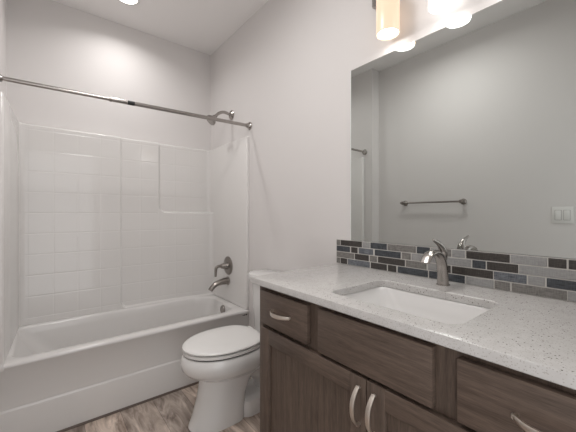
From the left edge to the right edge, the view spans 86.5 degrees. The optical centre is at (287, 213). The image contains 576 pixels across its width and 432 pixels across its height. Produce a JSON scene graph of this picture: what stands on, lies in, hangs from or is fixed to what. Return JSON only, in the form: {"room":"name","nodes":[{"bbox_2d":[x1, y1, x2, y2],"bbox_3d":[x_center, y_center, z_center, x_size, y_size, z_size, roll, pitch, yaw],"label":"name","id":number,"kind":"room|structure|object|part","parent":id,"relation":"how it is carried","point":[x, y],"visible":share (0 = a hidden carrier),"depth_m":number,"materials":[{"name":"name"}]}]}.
{"room":"bathroom","nodes":[
{"label":"bathroom","id":0,"kind":"room"},
{"bbox_2d":[0,0,5,95],"bbox_3d":[-1.670,-0.176,1.685,0.120,2.705,0.813,0,0,-39],"label":"wall","id":1,"kind":"structure","parent":0,"point":[2,2],"depth_m":1.89,"materials":[{"name":"white paint"}]},
{"bbox_2d":[6,0,210,149],"bbox_3d":[-1.429,-0.176,2.463,1.670,2.705,0.100,0,0,-39],"label":"wall","id":2,"kind":"structure","parent":0,"point":[49,42],"depth_m":2.38,"materials":[{"name":"white paint"}]},
{"bbox_2d":[52,0,267,54],"bbox_3d":[-0.450,-1.579,1.322,1.770,0.100,3.106,0,0,-39],"label":"ceiling","id":3,"kind":"structure","parent":0,"point":[203,26],"depth_m":2.37,"materials":[{"name":"white paint"}]},
{"bbox_2d":[118,0,139,5],"bbox_3d":[-1.135,-1.526,2.159,0.170,0.007,0.170,0,0,-39],"label":"recessed light","id":4,"kind":"object","parent":3,"relation":"in","point":[126,2],"visible":1,"depth_m":2.21,"materials":[{"name":"white plastic"}]},
{"bbox_2d":[65,377,259,431],"bbox_3d":[-0.450,1.226,1.322,1.770,0.100,3.106,0,0,-39],"label":"floor","id":5,"kind":"structure","parent":0,"point":[172,412],"depth_m":1.75,"materials":[{"name":"brown wood"}]},
{"bbox_2d":[0,294,248,431],"bbox_3d":[-1.088,0.960,2.213,1.447,0.432,0.709,0,0,-39],"label":"bathtub","id":6,"kind":"object","parent":5,"relation":"on","point":[56,375],"visible":0.77,"depth_m":1.86,"materials":[{"name":"white plastic"}]},
{"bbox_2d":[0,91,248,365],"bbox_3d":[-1.088,0.068,2.214,1.448,1.350,0.710,0,0,-39],"label":"tub surround","id":7,"kind":"object","parent":6,"relation":"on","point":[90,223],"visible":0.99,"depth_m":2.35,"materials":[{"name":"white plastic"}]},
{"bbox_3d":[-1.627,0.068,1.782,0.068,1.350,0.710,0,0,-39],"label":"panel","id":8,"kind":"part","parent":7,"relation":"part of","materials":[{"name":"white plastic"}]},
{"bbox_3d":[-1.247,0.068,2.447,1.360,1.350,0.148,0,0,-39],"label":"panel","id":9,"kind":"part","parent":7,"relation":"part of","materials":[{"name":"white plastic"}]},
{"bbox_2d":[208,276,229,291],"bbox_3d":[-0.580,0.587,2.559,0.178,0.108,0.072,0,0,-39],"label":"tub spout","id":10,"kind":"object","parent":7,"relation":"attached to","point":[226,280],"visible":1,"depth_m":2.55,"materials":[{"name":"silver metal"}]},
{"bbox_2d":[214,256,232,276],"bbox_3d":[-0.560,0.442,2.575,0.126,0.159,0.156,0,0,-39],"label":"shower valve","id":11,"kind":"object","parent":7,"relation":"attached to","point":[227,265],"visible":1,"depth_m":2.57,"materials":[{"name":"silver metal"}]},
{"bbox_3d":[-0.579,0.473,2.560,0.077,0.097,0.030,0,0,-39],"label":"lever handle","id":12,"kind":"part","parent":11,"relation":"part of","materials":[{"name":"silver metal"}]},
{"bbox_3d":[-0.515,0.440,2.611,0.011,0.156,0.156,0,0,-39],"label":"valve plate","id":13,"kind":"part","parent":11,"relation":"part of","materials":[{"name":"silver metal"}]},
{"bbox_3d":[-0.535,0.068,2.662,0.024,1.350,0.702,0,0,-39],"label":"panel","id":14,"kind":"part","parent":7,"relation":"part of","materials":[{"name":"white plastic"}]},
{"bbox_2d":[56,381,198,431],"bbox_3d":[-0.865,1.171,1.935,1.450,0.011,0.009,0,0,-39],"label":"trim","id":15,"kind":"structure","parent":6,"relation":"attached to","point":[197,382],"depth_m":1.84,"materials":[{"name":"brown"}]},
{"bbox_2d":[180,269,278,431],"bbox_3d":[-0.304,0.783,1.843,0.670,0.786,0.390,0,0,-39],"label":"toilet","id":16,"kind":"object","parent":5,"relation":"on","point":[224,359],"visible":0.73,"depth_m":1.68,"materials":[{"name":"white ceramic"}]},
{"bbox_3d":[-0.382,0.755,1.785,0.453,0.018,0.362,0,0,-39],"label":"seat","id":17,"kind":"part","parent":16,"relation":"part of","materials":[{"name":"white plastic"}]},
{"bbox_3d":[-0.382,0.730,1.785,0.455,0.020,0.364,0,0,-39],"label":"seat lid","id":18,"kind":"part","parent":16,"relation":"part of","materials":[{"name":"white plastic"}]},
{"bbox_3d":[-0.107,0.609,2.001,0.161,0.365,0.356,0,0,-39],"label":"tank","id":19,"kind":"part","parent":16,"relation":"part of","materials":[{"name":"white ceramic"}]},
{"bbox_3d":[-0.117,0.408,1.993,0.186,0.036,0.390,0,0,-39],"label":"tank lid","id":20,"kind":"part","parent":16,"relation":"part of","materials":[{"name":"white ceramic"}]},
{"bbox_2d":[260,286,575,431],"bbox_3d":[0.419,0.735,1.011,0.597,0.882,1.114,0,0,-39],"label":"vanity cabinet","id":21,"kind":"object","parent":5,"relation":"on","point":[323,369],"visible":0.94,"depth_m":0.82,"materials":[{"name":"brown wood"}]},
{"bbox_3d":[-0.039,0.376,1.134,0.035,0.014,0.115,0,0,-39],"label":"bar pull","id":22,"kind":"part","parent":21,"relation":"part of","materials":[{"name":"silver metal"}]},
{"bbox_3d":[-0.018,0.376,1.151,0.019,0.132,0.283,0,0,-39],"label":"drawer","id":23,"kind":"part","parent":21,"relation":"part of","materials":[{"name":"brown wood"}]},
{"bbox_3d":[0.062,0.765,1.060,0.007,0.506,0.420,0,0,-39],"label":"door","id":24,"kind":"part","parent":21,"relation":"part of","materials":[{"name":"brown wood"}]},
{"bbox_3d":[0.058,0.487,1.057,0.019,0.057,0.412,0,0,-39],"label":"door rail","id":25,"kind":"part","parent":21,"relation":"part of","materials":[{"name":"brown wood"}]},
{"bbox_3d":[0.187,0.539,0.852,0.035,0.115,0.014,0,0,-39],"label":"bar pull","id":26,"kind":"part","parent":21,"relation":"part of","materials":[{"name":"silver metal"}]},
{"bbox_3d":[0.220,0.539,0.812,0.035,0.115,0.014,0,0,-39],"label":"bar pull","id":27,"kind":"part","parent":21,"relation":"part of","materials":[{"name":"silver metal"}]},
{"bbox_3d":[0.400,0.765,0.638,0.007,0.506,0.444,0,0,-39],"label":"door","id":28,"kind":"part","parent":21,"relation":"part of","materials":[{"name":"brown wood"}]},
{"bbox_2d":[250,263,575,389],"bbox_3d":[0.434,0.280,1.016,0.568,0.026,1.194,0,0,-39],"label":"countertop","id":29,"kind":"structure","parent":21,"relation":"on","point":[532,335],"depth_m":0.81,"materials":[{"name":"stone"}]},
{"bbox_2d":[342,287,489,323],"bbox_3d":[0.391,0.363,0.989,0.356,0.139,0.463,0,0,-39],"label":"sink basin","id":30,"kind":"object","parent":29,"relation":"in","point":[441,310],"visible":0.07,"depth_m":1.11,"materials":[{"name":"white ceramic"}]},
{"bbox_2d":[420,239,449,285],"bbox_3d":[0.538,0.178,1.115,0.165,0.179,0.047,0,0,-39],"label":"sink faucet","id":31,"kind":"object","parent":29,"relation":"on","point":[440,255],"visible":1,"depth_m":1.13,"materials":[{"name":"silver metal"}]},
{"bbox_3d":[0.559,0.136,1.132,0.096,0.094,0.034,0,0,-39],"label":"lever","id":32,"kind":"part","parent":31,"relation":"part of","materials":[{"name":"silver metal"}]},
{"bbox_3d":[0.396,0.487,0.635,0.019,0.057,0.436,0,0,-39],"label":"door rail","id":33,"kind":"part","parent":21,"relation":"part of","materials":[{"name":"brown wood"}]},
{"bbox_3d":[0.470,0.380,0.543,0.019,0.137,0.314,0,0,-39],"label":"drawer","id":34,"kind":"part","parent":21,"relation":"part of","materials":[{"name":"brown wood"}]},
{"bbox_3d":[0.449,0.380,0.526,0.035,0.014,0.115,0,0,-39],"label":"bar pull","id":35,"kind":"part","parent":21,"relation":"part of","materials":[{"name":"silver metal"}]},
{"bbox_2d":[211,0,566,328],"bbox_3d":[0.201,-0.176,1.844,0.100,2.705,3.106,0,0,-39],"label":"wall","id":36,"kind":"structure","parent":0,"point":[285,71],"depth_m":1.93,"materials":[{"name":"white paint"}]},
{"bbox_2d":[0,74,251,129],"bbox_3d":[-0.862,-0.675,1.931,1.448,0.082,0.060,0,0,-39],"label":"shower rod","id":37,"kind":"object","parent":36,"relation":"attached to","point":[2,78],"visible":1,"depth_m":1.82,"materials":[{"name":"silver metal"}]},
{"bbox_2d":[206,110,233,124],"bbox_3d":[-0.569,-0.807,2.543,0.226,0.156,0.090,0,0,-39],"label":"shower","id":38,"kind":"object","parent":36,"relation":"attached to","point":[230,114],"visible":0.87,"depth_m":2.54,"materials":[{"name":"silver metal"}]},
{"bbox_3d":[-0.547,-0.829,2.560,0.157,0.076,0.025,0,0,-39],"label":"shower arm","id":39,"kind":"part","parent":38,"relation":"part of","materials":[{"name":"silver metal"}]},
{"bbox_2d":[372,0,399,40],"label":"vanity light","id":40,"kind":"object","parent":36,"relation":"attached to","point":[387,19],"depth_m":1.31,"materials":[{"name":"beige glass"}]},
{"bbox_3d":[0.440,-0.879,1.348,0.098,0.178,0.098,0,0,-39],"label":"lamp shade","id":41,"kind":"part","parent":40,"relation":"part of","materials":[{"name":"white glass"}]},
{"bbox_2d":[378,28,397,38],"bbox_3d":[0.440,-0.795,1.348,0.086,0.018,0.086,0,0,-39],"label":"diffuser","id":42,"kind":"object","parent":40,"relation":"attached to","point":[383,33],"depth_m":1.34,"materials":[{"name":"grey glass"}]},
{"bbox_2d":[428,0,456,13],"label":"vanity light","id":43,"kind":"object","parent":36,"relation":"attached to","point":[434,6],"depth_m":1.16,"materials":[{"name":"white glass"}]},
{"bbox_3d":[0.587,-0.879,1.164,0.098,0.178,0.098,0,0,-39],"label":"lamp shade","id":44,"kind":"part","parent":43,"relation":"part of","materials":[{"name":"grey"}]},
{"bbox_2d":[430,0,454,11],"bbox_3d":[0.587,-0.795,1.164,0.086,0.018,0.086,0,0,-39],"label":"diffuser","id":45,"kind":"object","parent":43,"relation":"attached to","point":[435,5],"depth_m":1.16,"materials":[{"name":"grey glass"}]},
{"bbox_2d":[336,239,575,301],"bbox_3d":[0.646,0.202,1.199,0.010,0.128,1.214,0,0,-39],"label":"backsplash","id":46,"kind":"structure","parent":36,"relation":"attached to","point":[548,277],"depth_m":1.12,"materials":[{"name":"grey tile"}]},
{"bbox_2d":[350,0,575,258],"bbox_3d":[0.648,-0.305,1.200,0.006,0.884,1.023,0,0,-39],"label":"wall mirror","id":47,"kind":"object","parent":36,"relation":"attached to","point":[463,134],"visible":1,"depth_m":1.14,"materials":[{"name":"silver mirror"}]}
]}

